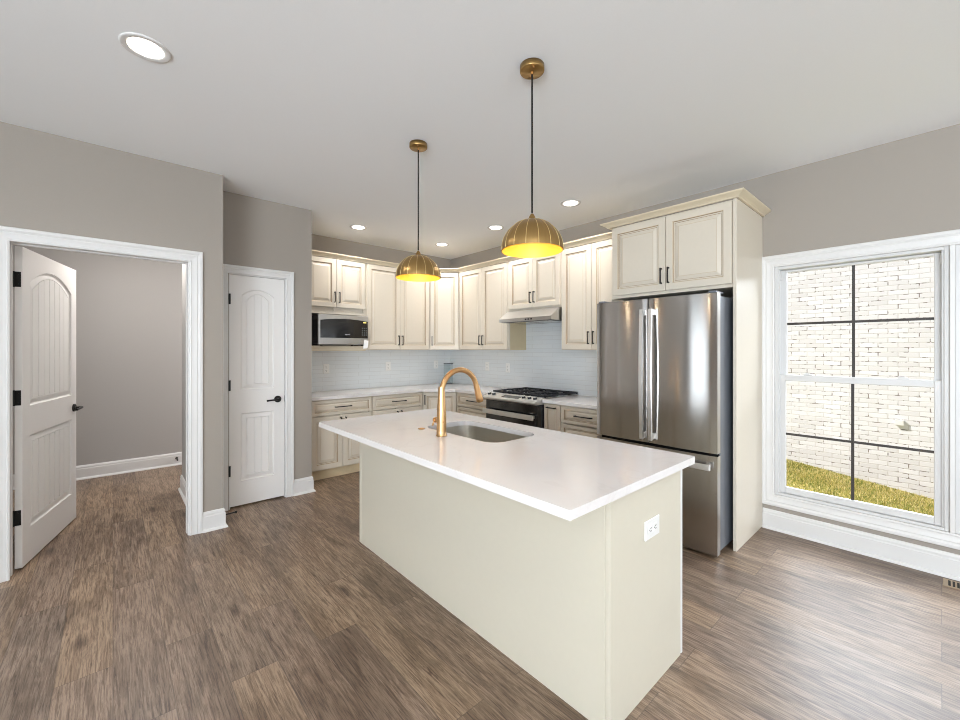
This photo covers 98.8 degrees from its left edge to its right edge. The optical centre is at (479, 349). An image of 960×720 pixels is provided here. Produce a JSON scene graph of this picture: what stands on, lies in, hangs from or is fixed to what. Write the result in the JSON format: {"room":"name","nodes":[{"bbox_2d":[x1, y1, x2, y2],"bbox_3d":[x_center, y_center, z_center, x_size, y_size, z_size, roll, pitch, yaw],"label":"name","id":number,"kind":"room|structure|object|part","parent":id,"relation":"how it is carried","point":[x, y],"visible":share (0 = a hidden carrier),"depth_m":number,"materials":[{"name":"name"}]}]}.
{"room":"kitchen","nodes":[
{"label":"kitchen","id":0,"kind":"room"},
{"bbox_2d":[13,245,181,473],"bbox_3d":[-4.258,0.013,4.664,8.150,2.775,0.270,0,0,-42],"label":"wall","id":1,"kind":"structure","parent":0,"point":[129,310],"depth_m":4.68,"materials":[{"name":"paint"}]},
{"bbox_2d":[13,452,181,489],"bbox_3d":[-4.177,1.325,4.535,7.800,0.150,0.030,0,0,-42],"label":"baseboard","id":2,"kind":"structure","parent":1,"relation":"attached to","point":[102,469],"depth_m":4.67,"materials":[{"name":"white paint"}]},
{"bbox_2d":[0,121,222,511],"bbox_3d":[-3.803,0.013,1.748,4.649,2.775,0.120,0,0,-42],"label":"wall","id":3,"kind":"structure","parent":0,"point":[49,182],"depth_m":2.89,"materials":[{"name":"beige paint"}]},
{"bbox_2d":[13,246,82,568],"bbox_3d":[-3.141,0.366,3.002,0.158,2.043,0.911,0,0,-29],"label":"door","id":4,"kind":"structure","parent":3,"relation":"in","point":[44,394],"depth_m":2.88,"materials":[{"name":"white paint"}]},
{"bbox_3d":[-3.308,0.475,3.361,0.016,0.062,0.062,0,0,-29],"label":"handle","id":5,"kind":"part","parent":4,"relation":"part of","materials":[{"name":"black metal"}]},
{"bbox_2d":[182,264,185,480],"bbox_3d":[-2.545,0.013,3.729,0.134,2.775,1.165,0,0,-42],"label":"wall","id":6,"kind":"structure","parent":0,"point":[183,265],"depth_m":3.97,"materials":[{"name":"paint"}]},
{"bbox_2d":[0,226,202,582],"bbox_3d":[-2.559,0.328,2.842,1.065,2.144,0.141,0,0,-42],"label":"door frame","id":7,"kind":"structure","parent":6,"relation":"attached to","point":[9,236],"depth_m":2.77,"materials":[{"name":"white paint"}]},
{"bbox_2d":[178,475,227,532],"bbox_3d":[-2.501,1.325,3.688,0.205,0.150,1.345,0,0,-42],"label":"baseboard","id":8,"kind":"structure","parent":6,"relation":"attached to","point":[213,520],"depth_m":3.21,"materials":[{"name":"white paint"}]},
{"bbox_2d":[223,191,311,509],"bbox_3d":[-2.248,0.013,4.109,0.815,2.775,0.845,0,0,-42],"label":"wall","id":9,"kind":"structure","parent":0,"point":[257,233],"depth_m":3.95,"materials":[{"name":"beige paint"}]},
{"bbox_2d":[228,274,284,506],"bbox_3d":[-2.023,0.363,3.749,0.470,2.046,0.096,0,0,-42],"label":"door","id":10,"kind":"structure","parent":9,"relation":"in","point":[256,382],"depth_m":3.75,"materials":[{"name":"white paint"}]},
{"bbox_2d":[223,264,293,510],"bbox_3d":[-2.050,0.330,3.779,0.618,2.140,0.131,0,0,-42],"label":"door frame","id":11,"kind":"structure","parent":9,"relation":"attached to","point":[288,277],"depth_m":3.84,"materials":[{"name":"white paint"}]},
{"bbox_2d":[294,476,315,495],"bbox_3d":[-1.786,1.325,4.095,0.204,0.150,0.270,0,0,-42],"label":"baseboard","id":12,"kind":"structure","parent":9,"relation":"attached to","point":[305,485],"depth_m":4.00,"materials":[{"name":"white paint"}]},
{"bbox_2d":[312,234,450,267],"bbox_3d":[-1.624,0.013,5.307,3.341,2.775,0.115,0,0,-42],"label":"wall","id":13,"kind":"structure","parent":0,"point":[319,243],"depth_m":5.33,"materials":[{"name":"beige paint"}]},
{"bbox_2d":[312,256,365,350],"bbox_3d":[-1.755,-0.517,4.870,0.738,1.066,0.360,0,0,-42],"label":"upper cabinet","id":14,"kind":"object","parent":13,"relation":"attached to","point":[338,286],"visible":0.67,"depth_m":4.78,"materials":[{"name":"beige paint"}]},
{"bbox_3d":[-1.797,-0.765,4.648,0.355,0.555,0.020,0,0,-42],"label":"door","id":15,"kind":"part","parent":14,"relation":"part of","materials":[{"name":"beige paint"}]},
{"bbox_3d":[-1.871,-0.226,5.000,0.702,0.364,0.012,0,0,-42],"label":"panel","id":16,"kind":"part","parent":14,"relation":"part of","materials":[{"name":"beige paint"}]},
{"bbox_2d":[312,346,364,350],"bbox_3d":[-1.764,-0.014,4.880,0.702,0.060,0.316,0,0,-42],"label":"shelf","id":17,"kind":"object","parent":14,"relation":"attached to","point":[314,348],"depth_m":4.77,"materials":[{"name":"paint"}]},
{"bbox_3d":[-1.676,-0.729,4.782,0.738,0.642,0.019,0,0,-42],"label":"frame","id":18,"kind":"part","parent":14,"relation":"part of","materials":[{"name":"beige paint"}]},
{"bbox_2d":[312,314,367,348],"bbox_3d":[-1.681,-0.202,4.874,0.594,0.388,0.397,0,0,-42],"label":"microwave oven","id":19,"kind":"object","parent":14,"relation":"attached to","point":[327,329],"visible":0.97,"depth_m":4.70,"materials":[{"name":"grey metal"}]},
{"bbox_3d":[-1.556,-0.242,4.742,0.564,0.220,0.008,0,0,-42],"label":"door","id":20,"kind":"part","parent":19,"relation":"part of","materials":[{"name":"black glass"}]},
{"bbox_3d":[-1.529,-0.765,4.886,0.355,0.555,0.020,0,0,-42],"label":"door","id":21,"kind":"part","parent":14,"relation":"part of","materials":[{"name":"beige paint"}]},
{"bbox_2d":[312,350,450,391],"bbox_3d":[-1.332,0.266,5.483,2.380,0.532,0.012,0,0,-42],"label":"tiled wall","id":22,"kind":"structure","parent":13,"relation":"attached to","point":[347,369],"depth_m":5.44,"materials":[{"name":"white tile"}]},
{"bbox_2d":[323,364,328,373],"bbox_3d":[-1.866,0.235,4.993,0.074,0.118,0.009,0,0,-42],"label":"wall outlet","id":23,"kind":"object","parent":22,"relation":"attached to","point":[325,366],"visible":1,"depth_m":4.99,"materials":[{"name":"white plastic"}]},
{"bbox_2d":[386,362,390,370],"bbox_3d":[-1.239,0.225,5.552,0.074,0.118,0.009,0,0,-42],"label":"wall outlet","id":24,"kind":"object","parent":22,"relation":"attached to","point":[388,364],"visible":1,"depth_m":5.55,"materials":[{"name":"white plastic"}]},
{"bbox_2d":[434,360,437,367],"bbox_3d":[-0.649,0.220,6.077,0.074,0.118,0.009,0,0,-42],"label":"wall outlet","id":25,"kind":"object","parent":22,"relation":"attached to","point":[435,361],"visible":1,"depth_m":6.07,"materials":[{"name":"white plastic"}]},
{"bbox_2d":[366,264,428,349],"bbox_3d":[-1.130,-0.522,5.427,0.934,1.055,0.360,0,0,-42],"label":"upper cabinet","id":26,"kind":"object","parent":13,"relation":"attached to","point":[397,311],"visible":0.86,"depth_m":5.27,"materials":[{"name":"beige paint"}]},
{"bbox_3d":[-1.209,-0.522,5.172,0.453,1.041,0.020,0,0,-42],"label":"door","id":27,"kind":"part","parent":26,"relation":"part of","materials":[{"name":"beige paint"}]},
{"bbox_3d":[-0.868,-0.522,5.476,0.453,1.041,0.020,0,0,-42],"label":"door","id":28,"kind":"part","parent":26,"relation":"part of","materials":[{"name":"beige paint"}]},
{"bbox_2d":[429,273,459,349],"bbox_3d":[-0.475,-0.522,5.846,0.614,1.055,0.607,0,0,-42],"label":"upper cabinet","id":29,"kind":"object","parent":13,"relation":"attached to","point":[444,293],"visible":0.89,"depth_m":5.61,"materials":[{"name":"beige paint"}]},
{"bbox_2d":[312,232,611,272],"bbox_3d":[-0.172,-1.075,4.851,3.306,0.050,1.442,0,0,12],"label":"crown molding","id":30,"kind":"structure","parent":29,"relation":"attached to","point":[605,236],"depth_m":4.87,"materials":[{"name":"paint"}]},
{"bbox_2d":[0,0,959,258],"bbox_3d":[-0.322,-1.450,0.249,8.150,0.150,12.100,0,0,-42],"label":"ceiling","id":31,"kind":"structure","parent":0,"point":[318,106],"depth_m":2.19,"materials":[{"name":"paint"}]},
{"bbox_2d":[118,32,171,62],"bbox_3d":[-1.524,-1.372,1.877,0.190,0.005,0.190,0,0,-42],"label":"recessed light","id":32,"kind":"object","parent":31,"relation":"in","point":[139,45],"visible":1,"depth_m":1.87,"materials":[{"name":"white paint"}]},
{"bbox_2d":[349,225,366,229],"bbox_3d":[-1.369,-1.372,4.630,0.190,0.005,0.190,0,0,-42],"label":"recessed light","id":33,"kind":"object","parent":31,"relation":"in","point":[356,227],"visible":1,"depth_m":4.63,"materials":[{"name":"white"}]},
{"bbox_2d":[395,139,440,281],"bbox_3d":[-0.412,-0.925,2.751,0.300,0.898,0.300,0,0,7],"label":"pendant light","id":34,"kind":"object","parent":31,"relation":"hanging from","point":[418,267],"visible":1,"depth_m":2.69,"materials":[{"name":"gold metal"}]},
{"bbox_3d":[-0.412,-0.554,2.751,0.300,0.149,0.300,0,0,-42],"label":"lamp shade","id":35,"kind":"part","parent":34,"relation":"part of","materials":[{"name":"gold metal"}]},
{"bbox_3d":[-0.412,-0.999,2.751,0.008,0.672,0.008,0,0,-42],"label":"cord","id":36,"kind":"part","parent":34,"relation":"part of","materials":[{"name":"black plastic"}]},
{"bbox_2d":[435,243,448,246],"bbox_3d":[-0.497,-1.372,5.389,0.190,0.005,0.190,0,0,-42],"label":"recessed light","id":37,"kind":"object","parent":31,"relation":"in","point":[436,244],"visible":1,"depth_m":5.38,"materials":[{"name":"white"}]},
{"bbox_2d":[487,225,503,229],"bbox_3d":[0.178,-1.372,4.642,0.190,0.005,0.190,0,0,-42],"label":"recessed light","id":38,"kind":"object","parent":31,"relation":"in","point":[492,227],"visible":1,"depth_m":4.63,"materials":[{"name":"white"}]},
{"bbox_2d":[501,58,563,257],"bbox_3d":[0.253,-0.925,1.996,0.300,0.898,0.300,0,0,7],"label":"pendant light","id":39,"kind":"object","parent":31,"relation":"hanging from","point":[532,237],"visible":1,"depth_m":1.95,"materials":[{"name":"gold metal"}]},
{"bbox_3d":[0.253,-0.999,1.996,0.008,0.672,0.008,0,0,-42],"label":"cord","id":40,"kind":"part","parent":39,"relation":"part of","materials":[{"name":"black plastic"}]},
{"bbox_3d":[0.253,-0.554,1.996,0.300,0.149,0.300,0,0,-42],"label":"lamp shade","id":41,"kind":"part","parent":39,"relation":"part of","materials":[{"name":"gold metal"}]},
{"bbox_2d":[560,200,580,206],"bbox_3d":[0.852,-1.372,3.868,0.190,0.005,0.190,0,0,-42],"label":"recessed light","id":42,"kind":"object","parent":31,"relation":"in","point":[568,203],"visible":1,"depth_m":3.87,"materials":[{"name":"white"}]},
{"bbox_2d":[0,465,959,719],"bbox_3d":[-0.322,1.460,0.249,8.150,0.120,12.100,0,0,-42],"label":"floor","id":43,"kind":"structure","parent":0,"point":[282,611],"depth_m":2.03,"materials":[{"name":"brown wood"}]},
{"bbox_2d":[312,396,370,480],"bbox_3d":[-1.695,0.967,4.734,0.700,0.866,0.637,0,0,-42],"label":"base cabinet","id":44,"kind":"object","parent":43,"relation":"on","point":[333,454],"visible":0.59,"depth_m":4.47,"materials":[{"name":"beige paint"}]},
{"bbox_3d":[-1.639,0.998,4.414,0.338,0.561,0.020,0,0,-42],"label":"door","id":45,"kind":"part","parent":44,"relation":"part of","materials":[{"name":"beige paint"}]},
{"bbox_3d":[-1.511,0.625,4.527,0.680,0.162,0.020,0,0,-42],"label":"drawer","id":46,"kind":"part","parent":44,"relation":"part of","materials":[{"name":"beige paint"}]},
{"bbox_3d":[-1.383,0.998,4.641,0.338,0.561,0.020,0,0,-42],"label":"door","id":47,"kind":"part","parent":44,"relation":"part of","materials":[{"name":"beige paint"}]},
{"bbox_2d":[371,392,421,415],"bbox_3d":[-1.172,0.967,5.200,0.700,0.866,0.637,0,0,-42],"label":"base cabinet","id":48,"kind":"object","parent":43,"relation":"on","point":[404,402],"visible":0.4,"depth_m":4.96,"materials":[{"name":"beige paint"}]},
{"bbox_3d":[-1.116,0.998,4.880,0.338,0.561,0.020,0,0,-42],"label":"door","id":49,"kind":"part","parent":48,"relation":"part of","materials":[{"name":"beige paint"}]},
{"bbox_3d":[-0.860,0.998,5.108,0.338,0.561,0.020,0,0,-42],"label":"door","id":50,"kind":"part","parent":48,"relation":"part of","materials":[{"name":"beige paint"}]},
{"bbox_2d":[422,392,457,411],"bbox_3d":[-0.488,0.967,5.628,0.909,0.866,0.899,0,0,-42],"label":"base cabinet","id":51,"kind":"object","parent":43,"relation":"on","point":[429,399],"visible":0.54,"depth_m":5.21,"materials":[{"name":"beige paint"}]},
{"bbox_2d":[312,382,510,400],"bbox_3d":[-0.822,0.516,4.903,2.366,0.033,1.530,0,0,-42],"label":"countertop","id":52,"kind":"structure","parent":51,"relation":"on","point":[455,387],"depth_m":5.05,"materials":[{"name":"white stone"}]},
{"bbox_2d":[457,392,485,417],"bbox_3d":[0.126,0.967,5.150,0.637,0.866,0.632,0,0,-42],"label":"base cabinet","id":53,"kind":"object","parent":43,"relation":"on","point":[466,403],"visible":0.12,"depth_m":5.00,"materials":[{"name":"beige paint"}]},
{"bbox_3d":[-0.080,0.853,4.966,0.020,0.271,0.612,0,0,-42],"label":"drawer","id":54,"kind":"part","parent":53,"relation":"part of","materials":[{"name":"beige paint"}]},
{"bbox_3d":[-0.080,0.625,4.966,0.020,0.162,0.612,0,0,-42],"label":"drawer","id":55,"kind":"part","parent":53,"relation":"part of","materials":[{"name":"beige paint"}]},
{"bbox_2d":[360,442,681,719],"bbox_3d":[0.029,0.967,2.452,0.627,0.866,2.028,0,0,-42],"label":"kitchen island","id":56,"kind":"object","parent":43,"relation":"on","point":[591,609],"visible":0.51,"depth_m":1.78,"materials":[{"name":"beige paint"}]},
{"bbox_3d":[-0.647,0.967,3.195,0.604,0.866,0.020,0,0,-42],"label":"panel","id":57,"kind":"part","parent":56,"relation":"part of","materials":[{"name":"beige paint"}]},
{"bbox_2d":[319,408,694,520],"bbox_3d":[-0.053,0.516,2.387,0.977,0.033,2.098,0,0,-42],"label":"island countertop","id":58,"kind":"structure","parent":56,"relation":"on","point":[568,476],"depth_m":1.87,"materials":[{"name":"white stone"}]},
{"bbox_2d":[432,367,483,436],"bbox_3d":[-0.126,0.303,2.494,0.353,0.393,0.101,0,0,-42],"label":"kitchen faucet","id":59,"kind":"object","parent":58,"relation":"on","point":[440,419],"visible":1,"depth_m":2.38,"materials":[{"name":"gold metal"}]},
{"bbox_3d":[-0.124,0.178,2.474,0.297,0.144,0.032,0,0,-42],"label":"spout","id":60,"kind":"part","parent":59,"relation":"part of","materials":[{"name":"gold metal"}]},
{"bbox_2d":[434,425,524,442],"bbox_3d":[-0.009,0.634,2.554,0.433,0.201,0.723,0,0,-42],"label":"sink","id":61,"kind":"object","parent":58,"relation":"in","point":[473,432],"visible":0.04,"depth_m":2.82,"materials":[{"name":"silver metal"}]},
{"bbox_3d":[0.689,0.967,1.695,0.602,0.866,0.020,0,0,-42],"label":"panel","id":62,"kind":"part","parent":56,"relation":"part of","materials":[{"name":"beige paint"}]},
{"bbox_2d":[644,514,658,541],"bbox_3d":[0.708,0.733,1.693,0.124,0.078,0.009,0,0,-42],"label":"wall outlet","id":63,"kind":"object","parent":56,"relation":"attached to","point":[651,527],"visible":1,"depth_m":1.68,"materials":[{"name":"white plastic"}]},
{"bbox_2d":[648,525,652,534],"bbox_3d":[0.695,0.733,1.676,0.033,0.033,0.003,0,0,-42],"label":"receptacle","id":64,"kind":"object","parent":63,"relation":"attached to","point":[650,527],"depth_m":1.67,"materials":[{"name":"white plastic"}]},
{"bbox_2d":[653,522,656,531],"bbox_3d":[0.726,0.733,1.704,0.033,0.033,0.003,0,0,-42],"label":"receptacle","id":65,"kind":"object","parent":63,"relation":"attached to","point":[654,523],"depth_m":1.70,"materials":[{"name":"white plastic"}]},
{"bbox_3d":[0.253,0.967,2.638,0.045,0.866,2.005,0,0,-42],"label":"frame","id":66,"kind":"part","parent":56,"relation":"part of","materials":[{"name":"beige paint"}]},
{"bbox_2d":[483,387,577,427],"bbox_3d":[0.548,0.932,4.580,0.738,0.936,0.770,0,0,-42],"label":"gas range","id":67,"kind":"object","parent":43,"relation":"on","point":[524,405],"visible":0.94,"depth_m":4.36,"materials":[{"name":"grey metal"}]},
{"bbox_3d":[0.296,0.680,4.356,0.064,0.052,0.739,0,0,-42],"label":"handle","id":68,"kind":"part","parent":67,"relation":"part of","materials":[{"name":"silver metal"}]},
{"bbox_3d":[0.343,0.874,4.398,0.064,0.623,0.755,0,0,-42],"label":"oven door","id":69,"kind":"part","parent":67,"relation":"part of","materials":[{"name":"black glass"}]},
{"bbox_3d":[0.341,0.521,4.396,0.165,0.065,0.769,0,0,-42],"label":"control panel","id":70,"kind":"part","parent":67,"relation":"part of","materials":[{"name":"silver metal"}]},
{"bbox_2d":[497,392,577,398],"bbox_3d":[0.607,0.495,4.632,0.581,0.007,0.770,0,0,-42],"label":"cooktop","id":71,"kind":"object","parent":67,"relation":"in","point":[540,395],"depth_m":4.40,"materials":[{"name":"black metal"}]},
{"bbox_2d":[544,403,561,431],"bbox_3d":[0.922,0.967,4.257,0.637,0.866,0.208,0,0,-42],"label":"base cabinet","id":72,"kind":"object","parent":43,"relation":"on","point":[552,412],"visible":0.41,"depth_m":4.06,"materials":[{"name":"beige paint"}]},
{"bbox_2d":[561,405,601,437],"bbox_3d":[1.168,0.967,3.981,0.637,0.866,0.530,0,0,-42],"label":"base cabinet","id":73,"kind":"object","parent":43,"relation":"on","point":[574,420],"visible":0.25,"depth_m":3.83,"materials":[{"name":"beige paint"}]},
{"bbox_2d":[542,395,596,408],"bbox_3d":[1.100,0.516,4.057,0.622,0.033,0.740,0,0,-42],"label":"countertop","id":74,"kind":"structure","parent":73,"relation":"on","point":[582,401],"depth_m":4.04,"materials":[{"name":"white stone"}]},
{"bbox_3d":[0.962,0.625,3.797,0.020,0.162,0.510,0,0,-42],"label":"drawer","id":75,"kind":"part","parent":73,"relation":"part of","materials":[{"name":"beige paint"}]},
{"bbox_3d":[0.962,0.853,3.797,0.020,0.271,0.510,0,0,-42],"label":"drawer","id":76,"kind":"part","parent":73,"relation":"part of","materials":[{"name":"beige paint"}]},
{"bbox_2d":[597,290,732,556],"bbox_3d":[1.536,0.502,3.305,0.829,1.796,0.910,0,0,-42],"label":"refrigerator","id":77,"kind":"object","parent":43,"relation":"on","point":[665,364],"visible":0.7,"depth_m":2.91,"materials":[{"name":"grey metal"}]},
{"bbox_3d":[1.130,0.158,3.262,0.065,1.076,0.435,0,0,-42],"label":"door","id":78,"kind":"part","parent":77,"relation":"part of","materials":[{"name":"silver metal"}]},
{"bbox_3d":[1.216,0.185,3.089,0.065,0.970,0.025,0,0,-42],"label":"handle","id":79,"kind":"part","parent":77,"relation":"part of","materials":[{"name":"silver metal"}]},
{"bbox_3d":[1.262,0.185,3.038,0.065,0.970,0.025,0,0,-42],"label":"handle","id":80,"kind":"part","parent":77,"relation":"part of","materials":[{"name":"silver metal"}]},
{"bbox_3d":[1.286,1.045,3.083,0.071,0.662,0.910,0,0,-42],"label":"freezer drawer","id":81,"kind":"part","parent":77,"relation":"part of","materials":[{"name":"silver metal"}]},
{"bbox_3d":[1.435,0.158,2.920,0.065,1.076,0.469,0,0,-42],"label":"door","id":82,"kind":"part","parent":77,"relation":"part of","materials":[{"name":"silver metal"}]},
{"bbox_2d":[733,198,761,551],"bbox_3d":[2.001,0.175,3.064,0.621,2.450,0.022,0,0,-42],"label":"end panel","id":83,"kind":"object","parent":43,"relation":"on","point":[747,224],"visible":1,"depth_m":3.01,"materials":[{"name":"beige paint"}]},
{"bbox_2d":[943,578,959,589],"bbox_3d":[2.891,1.397,2.364,0.118,0.004,0.310,0,0,-42],"label":"floor vent","id":84,"kind":"object","parent":43,"relation":"in","point":[946,582],"visible":1,"depth_m":2.44,"materials":[{"name":"beige"}]},
{"bbox_2d":[451,124,959,554],"bbox_3d":[3.089,0.013,2.409,0.171,2.775,10.485,0,0,-42],"label":"wall","id":85,"kind":"structure","parent":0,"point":[909,186],"depth_m":2.86,"materials":[{"name":"beige paint"}]},
{"bbox_2d":[460,262,525,349],"bbox_3d":[0.133,-0.522,5.355,0.360,1.055,0.932,0,0,-42],"label":"upper cabinet","id":86,"kind":"object","parent":85,"relation":"attached to","point":[484,292],"visible":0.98,"depth_m":5.19,"materials":[{"name":"beige paint"}]},
{"bbox_3d":[-0.121,-0.522,5.433,0.020,1.041,0.452,0,0,-42],"label":"door","id":87,"kind":"part","parent":86,"relation":"part of","materials":[{"name":"beige paint"}]},
{"bbox_3d":[0.182,-0.522,5.093,0.020,1.041,0.452,0,0,-42],"label":"door","id":88,"kind":"part","parent":86,"relation":"part of","materials":[{"name":"beige paint"}]},
{"bbox_2d":[451,322,596,396],"bbox_3d":[0.570,0.036,5.129,0.012,0.992,3.049,0,0,-42],"label":"tiled wall","id":89,"kind":"structure","parent":85,"relation":"attached to","point":[543,364],"depth_m":4.98,"materials":[{"name":"white tile"}]},
{"bbox_2d":[485,362,488,370],"bbox_3d":[0.099,0.230,5.641,0.009,0.118,0.074,0,0,-42],"label":"wall outlet","id":90,"kind":"object","parent":89,"relation":"attached to","point":[486,363],"visible":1,"depth_m":5.63,"materials":[{"name":"white plastic"}]},
{"bbox_2d":[506,363,509,372],"bbox_3d":[0.360,0.240,5.348,0.009,0.118,0.074,0,0,-42],"label":"wall outlet","id":91,"kind":"object","parent":89,"relation":"attached to","point":[507,364],"visible":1,"depth_m":5.34,"materials":[{"name":"white plastic"}]},
{"bbox_2d":[499,307,561,324],"bbox_3d":[0.650,-0.377,4.671,0.466,0.142,0.764,0,0,-42],"label":"range hood","id":92,"kind":"object","parent":85,"relation":"attached to","point":[546,315],"visible":0.91,"depth_m":4.49,"materials":[{"name":"silver metal"}]},
{"bbox_2d":[509,252,561,311],"bbox_3d":[0.701,-0.750,4.718,0.360,0.600,0.772,0,0,-42],"label":"upper cabinet","id":93,"kind":"object","parent":85,"relation":"attached to","point":[534,283],"visible":0.81,"depth_m":4.59,"materials":[{"name":"beige paint"}]},
{"bbox_3d":[0.473,-0.757,4.766,0.020,0.571,0.372,0,0,-42],"label":"door","id":94,"kind":"part","parent":93,"relation":"part of","materials":[{"name":"beige paint"}]},
{"bbox_3d":[0.723,-0.757,4.486,0.020,0.571,0.372,0,0,-42],"label":"door","id":95,"kind":"part","parent":93,"relation":"part of","materials":[{"name":"beige paint"}]},
{"bbox_2d":[562,239,620,349],"bbox_3d":[1.206,-0.522,4.151,0.360,1.055,0.745,0,0,-42],"label":"upper cabinet","id":96,"kind":"object","parent":85,"relation":"attached to","point":[586,269],"visible":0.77,"depth_m":4.12,"materials":[{"name":"beige paint"}]},
{"bbox_3d":[0.983,-0.522,4.194,0.020,1.041,0.359,0,0,-42],"label":"door","id":97,"kind":"part","parent":96,"relation":"part of","materials":[{"name":"beige paint"}]},
{"bbox_3d":[1.224,-0.522,3.924,0.020,1.041,0.359,0,0,-42],"label":"door","id":98,"kind":"part","parent":96,"relation":"part of","materials":[{"name":"beige paint"}]},
{"bbox_2d":[612,200,732,300],"bbox_3d":[1.668,-0.744,3.412,0.655,0.612,0.936,0,0,-42],"label":"upper cabinet","id":99,"kind":"object","parent":85,"relation":"attached to","point":[689,252],"visible":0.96,"depth_m":3.16,"materials":[{"name":"beige paint"}]},
{"bbox_3d":[1.300,-0.751,3.395,0.020,0.578,0.460,0,0,-42],"label":"door","id":100,"kind":"part","parent":99,"relation":"part of","materials":[{"name":"beige paint"}]},
{"bbox_3d":[1.417,-0.577,3.226,0.032,0.125,0.010,0,0,-42],"label":"handle","id":101,"kind":"part","parent":99,"relation":"part of","materials":[{"name":"black metal"}]},
{"bbox_3d":[1.454,-0.577,3.184,0.032,0.125,0.010,0,0,-42],"label":"handle","id":102,"kind":"part","parent":99,"relation":"part of","materials":[{"name":"black metal"}]},
{"bbox_2d":[600,187,770,229],"bbox_3d":[1.660,-1.071,3.401,0.677,0.040,1.096,0,0,-42],"label":"crown molding","id":103,"kind":"structure","parent":99,"relation":"attached to","point":[742,194],"depth_m":3.08,"materials":[{"name":"paint"}]},
{"bbox_3d":[1.609,-0.751,3.049,0.020,0.578,0.460,0,0,-42],"label":"door","id":104,"kind":"part","parent":99,"relation":"part of","materials":[{"name":"beige paint"}]},
{"bbox_2d":[762,507,959,580],"bbox_3d":[4.375,1.325,0.848,0.030,0.150,6.443,0,0,-42],"label":"baseboard","id":105,"kind":"structure","parent":85,"relation":"attached to","point":[918,557],"depth_m":2.80,"materials":[{"name":"white paint"}]},
{"bbox_2d":[775,246,948,531],"bbox_3d":[2.642,0.242,2.914,0.128,1.765,0.897,0,0,-42],"label":"window","id":106,"kind":"structure","parent":85,"relation":"attached to","point":[940,520],"depth_m":2.82,"materials":[{"name":"white plastic"}]},
{"bbox_3d":[2.621,0.650,2.895,0.032,0.910,0.849,0,0,-42],"label":"sash","id":107,"kind":"part","parent":106,"relation":"part of","materials":[{"name":"white plastic"}]},
{"bbox_3d":[2.651,-0.186,2.922,0.032,0.860,0.849,0,0,-42],"label":"sash","id":108,"kind":"part","parent":106,"relation":"part of","materials":[{"name":"white plastic"}]},
{"bbox_2d":[955,244,959,533],"bbox_3d":[3.255,0.242,2.226,0.128,1.765,0.897,0,0,-42],"label":"window","id":109,"kind":"structure","parent":85,"relation":"attached to","point":[957,247],"depth_m":2.51,"materials":[{"name":"white plastic"}]},
{"label":"outside","id":110,"kind":"structure","parent":0,"visible":0},
{"bbox_2d":[786,458,933,515],"bbox_3d":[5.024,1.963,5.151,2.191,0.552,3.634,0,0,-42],"label":"grass","id":111,"kind":"structure","parent":110,"point":[823,472],"depth_m":5.66,"materials":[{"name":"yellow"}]},
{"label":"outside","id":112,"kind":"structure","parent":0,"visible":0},
{"bbox_2d":[786,256,933,498],"bbox_3d":[6.288,-0.800,5.607,0.250,7.600,14.000,0,0,-42],"label":"brick wall","id":113,"kind":"structure","parent":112,"point":[899,289],"depth_m":6.07,"materials":[{"name":"white brick"}]},
{"bbox_2d":[895,419,903,425],"bbox_3d":[5.915,1.030,5.804,0.045,0.080,0.092,0,0,-42],"label":"outlet box","id":114,"kind":"object","parent":113,"relation":"attached to","point":[897,421],"visible":1,"depth_m":5.79,"materials":[{"name":"white plastic"}]}
]}

